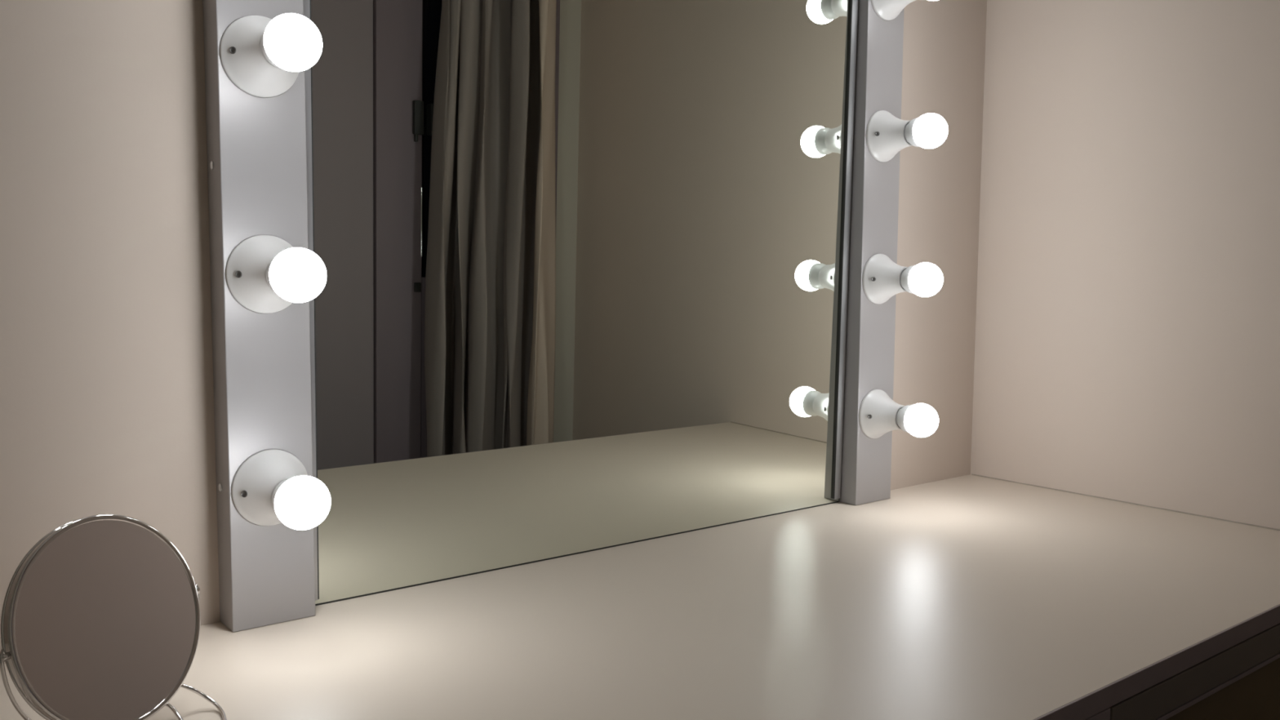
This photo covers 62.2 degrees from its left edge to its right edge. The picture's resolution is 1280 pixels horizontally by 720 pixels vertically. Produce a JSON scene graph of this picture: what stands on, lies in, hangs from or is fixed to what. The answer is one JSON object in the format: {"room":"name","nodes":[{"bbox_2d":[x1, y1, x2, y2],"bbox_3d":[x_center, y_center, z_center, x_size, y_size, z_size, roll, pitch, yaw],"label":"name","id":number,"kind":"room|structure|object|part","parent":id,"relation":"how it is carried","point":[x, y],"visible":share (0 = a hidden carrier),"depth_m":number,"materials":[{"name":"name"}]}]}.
{"room":"dressing room","nodes":[
{"label":"dressing room","id":0,"kind":"room"},
{"bbox_2d":[0,0,986,664],"bbox_3d":[-0.521,-0.236,1.284,3.242,2.800,0.100,-4,6,-38],"label":"wall","id":1,"kind":"structure","parent":0,"point":[107,387],"depth_m":1.20,"materials":[{"name":"beige paint"}]},
{"bbox_2d":[202,0,315,631],"bbox_3d":[-0.431,-0.225,1.222,0.103,1.090,0.111,-4,6,-38],"label":"light bar","id":2,"kind":"object","parent":1,"relation":"attached to","point":[255,108],"visible":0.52,"depth_m":1.23,"materials":[{"name":"silver metal"}]},
{"bbox_2d":[261,13,322,71],"bbox_3d":[-0.384,-0.341,1.153,0.060,0.060,0.103,-4,6,-38],"label":"light bulb","id":3,"kind":"object","parent":2,"relation":"attached to","point":[291,42],"visible":0.99,"depth_m":1.12,"materials":[{"name":"glass"}]},
{"bbox_2d":[266,247,326,302],"bbox_3d":[-0.386,-0.094,1.174,0.060,0.060,0.103,-4,6,-38],"label":"light bulb","id":4,"kind":"object","parent":2,"relation":"attached to","point":[296,274],"visible":0.98,"depth_m":1.14,"materials":[{"name":"glass"}]},
{"bbox_2d":[271,475,330,529],"bbox_3d":[-0.388,0.157,1.196,0.060,0.060,0.103,-4,6,-38],"label":"light bulb","id":5,"kind":"object","parent":2,"relation":"attached to","point":[299,502],"visible":0.97,"depth_m":1.16,"materials":[{"name":"white glass"}]},
{"bbox_2d":[838,0,915,505],"bbox_3d":[0.441,-0.280,1.913,0.103,1.090,0.111,-4,6,-38],"label":"light bar","id":6,"kind":"object","parent":1,"relation":"attached to","point":[870,411],"visible":0.8,"depth_m":1.91,"materials":[{"name":"silver metal"}]},
{"bbox_2d":[895,403,938,437],"bbox_3d":[0.482,0.105,1.886,0.060,0.060,0.103,-4,6,-38],"label":"light bulb","id":7,"kind":"object","parent":6,"relation":"attached to","point":[919,420],"visible":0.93,"depth_m":1.85,"materials":[{"name":"glass"}]},
{"bbox_2d":[899,262,943,297],"bbox_3d":[0.483,-0.141,1.865,0.060,0.060,0.103,-4,6,-38],"label":"light bulb","id":8,"kind":"object","parent":6,"relation":"attached to","point":[925,279],"visible":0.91,"depth_m":1.83,"materials":[{"name":"glass"}]},
{"bbox_2d":[903,113,947,148],"bbox_3d":[0.485,-0.395,1.843,0.060,0.060,0.103,-4,6,-38],"label":"light bulb","id":9,"kind":"object","parent":6,"relation":"attached to","point":[928,131],"visible":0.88,"depth_m":1.81,"materials":[{"name":"glass"}]},
{"bbox_2d":[970,0,1279,529],"bbox_3d":[1.231,-0.252,1.605,0.100,2.800,1.579,-4,6,-38],"label":"wall","id":10,"kind":"structure","parent":0,"point":[1127,341],"depth_m":1.94,"materials":[{"name":"beige paint"}]},
{"bbox_2d":[971,474,1279,530],"bbox_3d":[0.932,0.269,1.941,0.003,0.004,0.750,-4,6,-38],"label":"trim","id":11,"kind":"structure","parent":10,"relation":"attached to","point":[971,474],"depth_m":1.96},
{"bbox_3d":[-0.040,1.166,0.787,3.042,0.100,1.479,-4,6,-38],"label":"floor","id":12,"kind":"structure","parent":0,"visible":0},
{"bbox_2d":[0,474,1279,719],"bbox_3d":[-0.026,0.702,1.216,2.442,0.750,0.760,-4,6,-38],"label":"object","id":13,"kind":"object","parent":12,"relation":"on","point":[970,597],"visible":1,"depth_m":1.28,"materials":[{"name":"beige laminate"}]},
{"bbox_2d":[0,514,226,719],"bbox_3d":[-0.468,0.245,0.948,0.188,0.201,0.160,-4,6,-38],"label":"mirror","id":14,"kind":"object","parent":13,"relation":"on","point":[100,619],"visible":1,"depth_m":0.95,"materials":[{"name":"silver metal"}]},
{"bbox_2d":[302,0,857,605],"bbox_3d":[-0.019,-0.254,1.596,1.007,1.088,0.029,-4,6,-38],"label":"wall mirror","id":15,"kind":"object","parent":13,"relation":"on","point":[586,262],"visible":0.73,"depth_m":1.54,"materials":[{"name":"clear glass"}]},
{"bbox_3d":[-0.405,-0.233,1.285,0.016,1.080,0.021,-4,6,-38],"label":"edge trim","id":16,"kind":"part","parent":15,"relation":"part of","materials":[{"name":"metal"}]},
{"bbox_3d":[0.371,-0.282,1.901,0.016,1.080,0.021,-4,6,-38],"label":"edge trim","id":17,"kind":"part","parent":15,"relation":"part of","materials":[{"name":"metal"}]},
{"bbox_3d":[0.825,0.363,1.389,0.854,0.039,0.019,-4,6,-38],"label":"drawer","id":18,"kind":"part","parent":13,"relation":"part of","materials":[{"name":"brown wood"}]},
{"bbox_3d":[0.824,0.388,1.393,0.854,0.006,0.020,-4,6,-38],"label":"pull rail","id":19,"kind":"part","parent":13,"relation":"part of","materials":[{"name":"brown wood"}]},
{"bbox_3d":[0.817,0.519,1.411,0.854,0.252,0.018,-4,6,-38],"label":"drawer","id":20,"kind":"part","parent":13,"relation":"part of","materials":[{"name":"brown wood"}]}
]}

